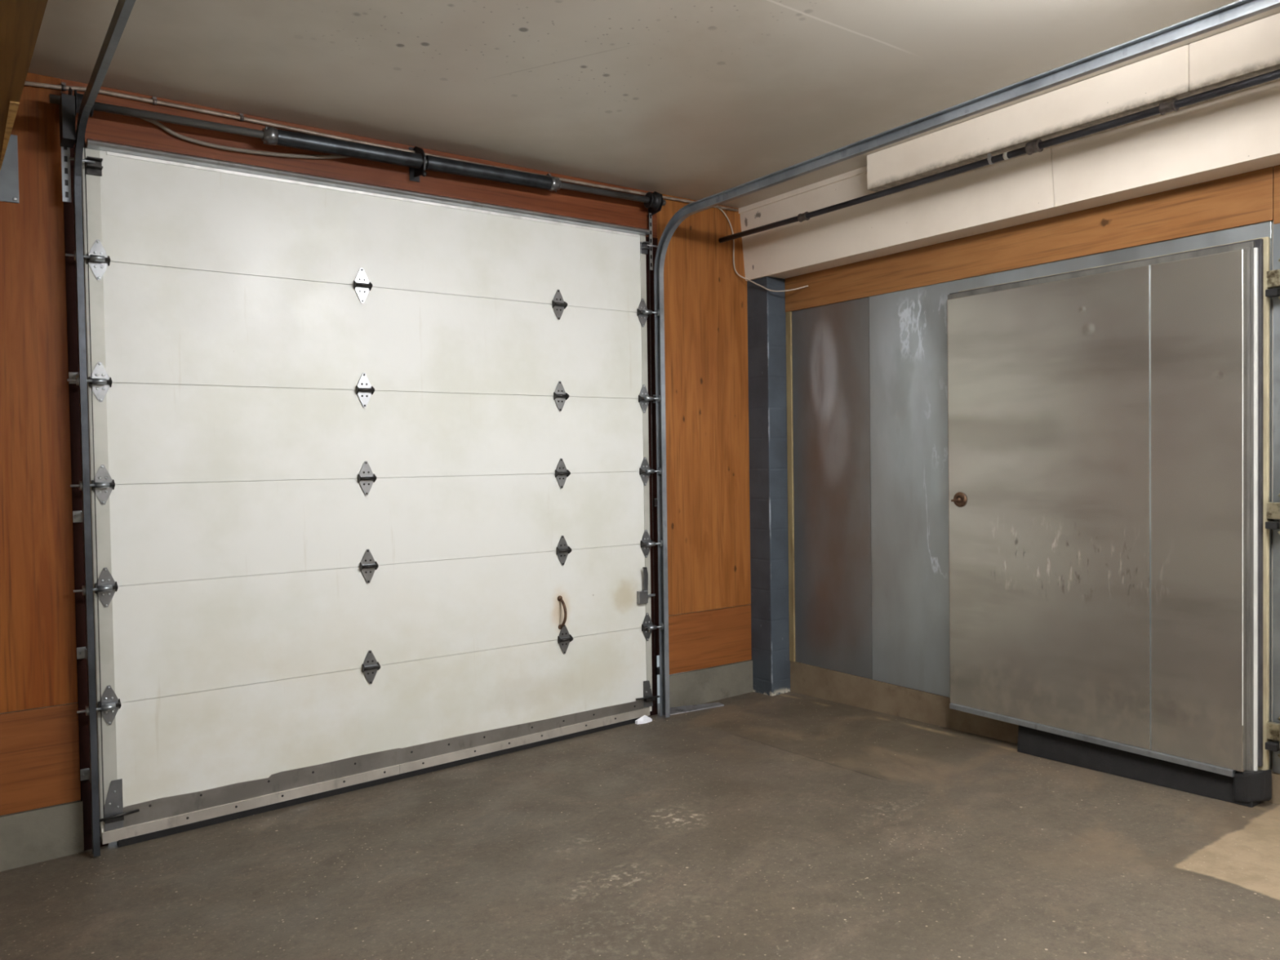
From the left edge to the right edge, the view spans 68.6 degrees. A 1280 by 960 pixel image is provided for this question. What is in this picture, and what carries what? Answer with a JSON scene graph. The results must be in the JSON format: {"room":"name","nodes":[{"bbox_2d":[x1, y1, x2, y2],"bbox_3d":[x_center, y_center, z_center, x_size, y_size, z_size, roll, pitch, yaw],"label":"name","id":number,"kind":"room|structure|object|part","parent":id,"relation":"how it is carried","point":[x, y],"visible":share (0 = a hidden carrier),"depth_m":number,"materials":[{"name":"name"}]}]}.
{"room":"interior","nodes":[
{"label":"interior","id":0,"kind":"room"},
{"bbox_2d":[0,72,751,850],"bbox_3d":[-1.242,-0.032,5.067,5.930,3.465,0.200,-2,2,-36],"label":"wall","id":1,"kind":"structure","parent":0,"point":[44,741],"depth_m":4.12,"materials":[{"name":"brown wood"}]},
{"bbox_2d":[0,134,19,203],"bbox_3d":[-2.684,-1.300,3.881,0.188,0.282,0.013,-2,2,-36],"label":"metal plate","id":2,"kind":"object","parent":1,"relation":"attached to","point":[9,174],"visible":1,"depth_m":3.92,"materials":[{"name":"metal"}]},
{"bbox_2d":[0,0,48,170],"bbox_3d":[-1.290,-1.450,1.159,1.351,0.446,6.050,-2,2,-36],"label":"trim","id":3,"kind":"structure","parent":1,"relation":"attached to","point":[20,20],"depth_m":2.76,"materials":[{"name":"brown wood"}]},
{"bbox_2d":[58,0,135,857],"bbox_3d":[-1.321,-0.037,2.539,0.093,3.335,3.797,-2,2,-36],"label":"door track","id":4,"kind":"object","parent":1,"relation":"attached to","point":[69,135],"visible":0.98,"depth_m":3.97,"materials":[{"name":"metal"}]},
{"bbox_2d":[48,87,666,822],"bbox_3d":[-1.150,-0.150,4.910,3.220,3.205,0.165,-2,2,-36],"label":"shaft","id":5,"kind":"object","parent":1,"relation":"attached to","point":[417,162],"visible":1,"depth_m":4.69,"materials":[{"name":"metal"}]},
{"bbox_3d":[-2.418,-1.596,3.984,0.005,0.145,0.153,-2,2,-36],"label":"bearing plate","id":6,"kind":"part","parent":5,"relation":"part of","materials":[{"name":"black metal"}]},
{"bbox_3d":[0.097,-1.712,5.798,0.005,0.145,0.153,-2,2,-36],"label":"bearing plate","id":7,"kind":"part","parent":5,"relation":"part of","materials":[{"name":"black metal"}]},
{"bbox_2d":[65,137,663,847],"bbox_3d":[-1.148,0.041,4.935,3.173,3.090,0.119,-2,2,-36],"label":"garage door","id":8,"kind":"structure","parent":1,"relation":"in","point":[373,471],"depth_m":4.71,"materials":[{"name":"white paint"}]},
{"bbox_3d":[-2.370,-1.359,3.988,0.095,0.011,0.011,-2,2,-36],"label":"roller stem","id":9,"kind":"part","parent":8,"relation":"part of","materials":[{"name":"metal"}]},
{"bbox_3d":[-2.369,-0.952,4.006,0.145,0.024,0.038,-2,2,-36],"label":"roller stem","id":10,"kind":"part","parent":8,"relation":"part of","materials":[{"name":"metal"}]},
{"bbox_3d":[-2.367,-0.424,4.015,0.145,0.024,0.038,-2,2,-36],"label":"roller stem","id":11,"kind":"part","parent":8,"relation":"part of","materials":[{"name":"metal"}]},
{"bbox_3d":[-2.360,0.023,4.026,0.145,0.024,0.038,-2,2,-36],"label":"roller stem","id":12,"kind":"part","parent":8,"relation":"part of","materials":[{"name":"metal"}]},
{"bbox_3d":[-2.353,0.471,4.036,0.145,0.024,0.038,-2,2,-36],"label":"roller stem","id":13,"kind":"part","parent":8,"relation":"part of","materials":[{"name":"metal"}]},
{"bbox_3d":[-2.346,0.988,4.048,0.145,0.024,0.038,-2,2,-36],"label":"roller stem","id":14,"kind":"part","parent":8,"relation":"part of","materials":[{"name":"metal"}]},
{"bbox_3d":[-1.814,1.536,4.511,1.350,0.074,0.056,-2,2,-36],"label":"rail","id":15,"kind":"part","parent":8,"relation":"part of","materials":[{"name":"metal"}]},
{"bbox_3d":[-1.193,-1.229,4.931,2.995,0.475,0.044,-2,2,-36],"label":"door panel","id":16,"kind":"part","parent":8,"relation":"part of","materials":[{"name":"white paint"}]},
{"bbox_3d":[-1.161,1.457,4.958,2.916,0.130,0.006,-2,2,-36],"label":"kick plate","id":17,"kind":"part","parent":8,"relation":"part of","materials":[{"name":"metal"}]},
{"bbox_3d":[-0.610,1.472,5.380,1.618,0.078,0.056,-2,2,-36],"label":"rail","id":18,"kind":"part","parent":8,"relation":"part of","materials":[{"name":"metal"}]},
{"bbox_3d":[-0.444,0.770,5.425,0.033,0.197,0.070,-2,2,-36],"label":"pull handle","id":19,"kind":"part","parent":8,"relation":"part of","materials":[{"name":"metal"}]},
{"bbox_3d":[0.032,0.639,5.769,0.050,0.212,0.025,-2,2,-36],"label":"lever","id":20,"kind":"part","parent":8,"relation":"part of","materials":[{"name":"metal"}]},
{"bbox_3d":[0.080,-1.029,5.774,0.145,0.024,0.038,-2,2,-36],"label":"roller stem","id":21,"kind":"part","parent":8,"relation":"part of","materials":[{"name":"metal"}]},
{"bbox_3d":[0.088,-0.501,5.787,0.145,0.024,0.038,-2,2,-36],"label":"roller stem","id":22,"kind":"part","parent":8,"relation":"part of","materials":[{"name":"metal"}]},
{"bbox_3d":[0.094,-0.055,5.797,0.145,0.024,0.038,-2,2,-36],"label":"roller stem","id":23,"kind":"part","parent":8,"relation":"part of","materials":[{"name":"metal"}]},
{"bbox_3d":[0.101,0.393,5.808,0.145,0.024,0.038,-2,2,-36],"label":"roller stem","id":24,"kind":"part","parent":8,"relation":"part of","materials":[{"name":"metal"}]},
{"bbox_3d":[0.108,0.910,5.820,0.145,0.024,0.038,-2,2,-36],"label":"roller stem","id":25,"kind":"part","parent":8,"relation":"part of","materials":[{"name":"metal"}]},
{"bbox_2d":[0,659,752,871],"bbox_3d":[-1.399,1.484,4.856,5.350,0.367,0.022,-2,2,-36],"label":"baseboard","id":26,"kind":"structure","parent":1,"relation":"attached to","point":[30,837],"depth_m":4.06,"materials":[{"name":"grey concrete"}]},
{"bbox_2d":[24,80,738,211],"bbox_3d":[-1.007,-1.730,5.077,4.091,0.063,0.030,-2,2,-36],"label":"conduit","id":27,"kind":"object","parent":1,"relation":"attached to","point":[63,86],"visible":0.68,"depth_m":4.51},
{"bbox_2d":[138,117,430,159],"bbox_3d":[-1.147,-1.650,4.975,2.742,0.157,0.025,-2,2,-36],"label":"cable","id":28,"kind":"object","parent":27,"relation":"hanging from","point":[155,122],"visible":0.38,"depth_m":4.44,"materials":[{"name":"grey plastic"}]},
{"bbox_2d":[718,208,808,292],"bbox_3d":[0.773,-1.516,6.189,0.647,0.575,0.150,-1,1,4],"label":"wire","id":29,"kind":"object","parent":27,"relation":"hanging from","point":[724,213],"visible":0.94,"depth_m":6.23,"materials":[{"name":"beige"}]},
{"bbox_2d":[746,276,790,696],"bbox_3d":[0.875,0.085,6.366,0.185,2.868,0.204,-2,2,-36],"label":"column","id":30,"kind":"structure","parent":1,"relation":"attached to","point":[766,316],"depth_m":6.29,"materials":[{"name":"grey metal"}]},
{"bbox_2d":[648,0,1279,717],"bbox_3d":[1.195,-0.147,4.356,0.070,3.274,3.796,-2,2,-36],"label":"door track","id":31,"kind":"object","parent":1,"relation":"attached to","point":[1240,10],"visible":0.95,"depth_m":4.49,"materials":[{"name":"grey metal"}]},
{"bbox_2d":[0,691,1279,959],"bbox_3d":[1.193,1.542,1.763,6.330,0.482,8.460,-2,2,-36],"label":"floor","id":32,"kind":"structure","parent":0,"point":[790,825],"depth_m":3.71,"materials":[{"name":"concrete"}]},
{"bbox_2d":[635,715,652,724],"bbox_3d":[0.023,1.466,5.754,0.046,0.046,0.105,0,2,44],"label":"paper scrap","id":33,"kind":"object","parent":32,"relation":"on","point":[644,719],"visible":1,"depth_m":5.74,"materials":[{"name":"white paper"}]},
{"bbox_2d":[669,702,724,715],"bbox_3d":[0.349,1.462,6.007,0.406,0.034,0.071,-1,1,-24],"label":"metal strip","id":34,"kind":"object","parent":32,"relation":"on","point":[673,710],"visible":0.79,"depth_m":6.00,"materials":[{"name":"metal"}]},
{"bbox_2d":[27,0,1279,208],"bbox_3d":[1.144,-1.782,1.685,6.330,0.120,8.460,-2,2,-36],"label":"ceiling","id":35,"kind":"structure","parent":0,"point":[693,100],"depth_m":3.96,"materials":[{"name":"paint"}]},
{"bbox_2d":[866,13,1279,195],"bbox_3d":[2.756,-1.685,3.321,0.208,0.193,4.822,-2,2,-36],"label":"ceiling beam","id":36,"kind":"structure","parent":35,"relation":"attached to","point":[1251,50],"depth_m":4.18,"materials":[{"name":"beige paint"}]},
{"bbox_2d":[718,69,1279,242],"bbox_3d":[2.043,-1.582,4.183,0.069,0.088,5.053,-2,2,-36],"label":"pipe","id":37,"kind":"object","parent":36,"relation":"attached to","point":[1038,145],"visible":1,"depth_m":4.41,"materials":[{"name":"metal"}]},
{"bbox_2d":[784,164,1279,773],"bbox_3d":[3.340,-0.068,3.297,0.274,3.445,8.066,-2,2,-36],"label":"wall","id":38,"kind":"structure","parent":0,"point":[867,340],"depth_m":5.57,"materials":[{"name":"metal"}]},
{"bbox_2d":[738,80,1279,280],"bbox_3d":[2.541,-1.556,3.927,0.255,0.477,6.054,-2,2,-36],"label":"ceiling beam","id":39,"kind":"structure","parent":38,"relation":"attached to","point":[1237,133],"depth_m":4.69,"materials":[{"name":"beige paint"}]},
{"bbox_2d":[790,661,1279,804],"bbox_3d":[3.278,1.435,3.261,0.032,0.343,8.050,-2,2,-36],"label":"baseboard","id":40,"kind":"structure","parent":38,"relation":"attached to","point":[806,679],"depth_m":5.64,"materials":[{"name":"beige concrete"}]},
{"bbox_2d":[946,236,1279,807],"bbox_3d":[2.222,0.190,4.504,0.161,2.440,1.727,-2,2,-36],"label":"room door","id":41,"kind":"structure","parent":38,"relation":"in","point":[1111,510],"depth_m":4.37,"materials":[{"name":"silver metal"}]},
{"bbox_3d":[1.722,0.106,5.076,0.024,0.081,0.090,-2,2,-36],"label":"release knob","id":42,"kind":"part","parent":41,"relation":"part of","materials":[{"name":"metal"}]},
{"bbox_3d":[2.543,0.037,3.958,0.004,2.010,0.003,-2,2,-36],"label":"edge trim","id":43,"kind":"part","parent":41,"relation":"part of","materials":[{"name":"white metal"}]},
{"bbox_3d":[2.706,0.075,3.970,0.021,2.345,0.043,-2,2,-36],"label":"frame post","id":44,"kind":"part","parent":38,"relation":"part of","materials":[{"name":"metal"}]},
{"label":"outside","id":45,"kind":"structure","parent":0,"visible":0},
{"bbox_2d":[657,655,684,703],"bbox_3d":[-3.406,1.614,9.052,14.000,0.210,8.740,-2,2,-36],"label":"ground","id":46,"kind":"structure","parent":45,"point":[658,656],"depth_m":6.98,"materials":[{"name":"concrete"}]}
]}

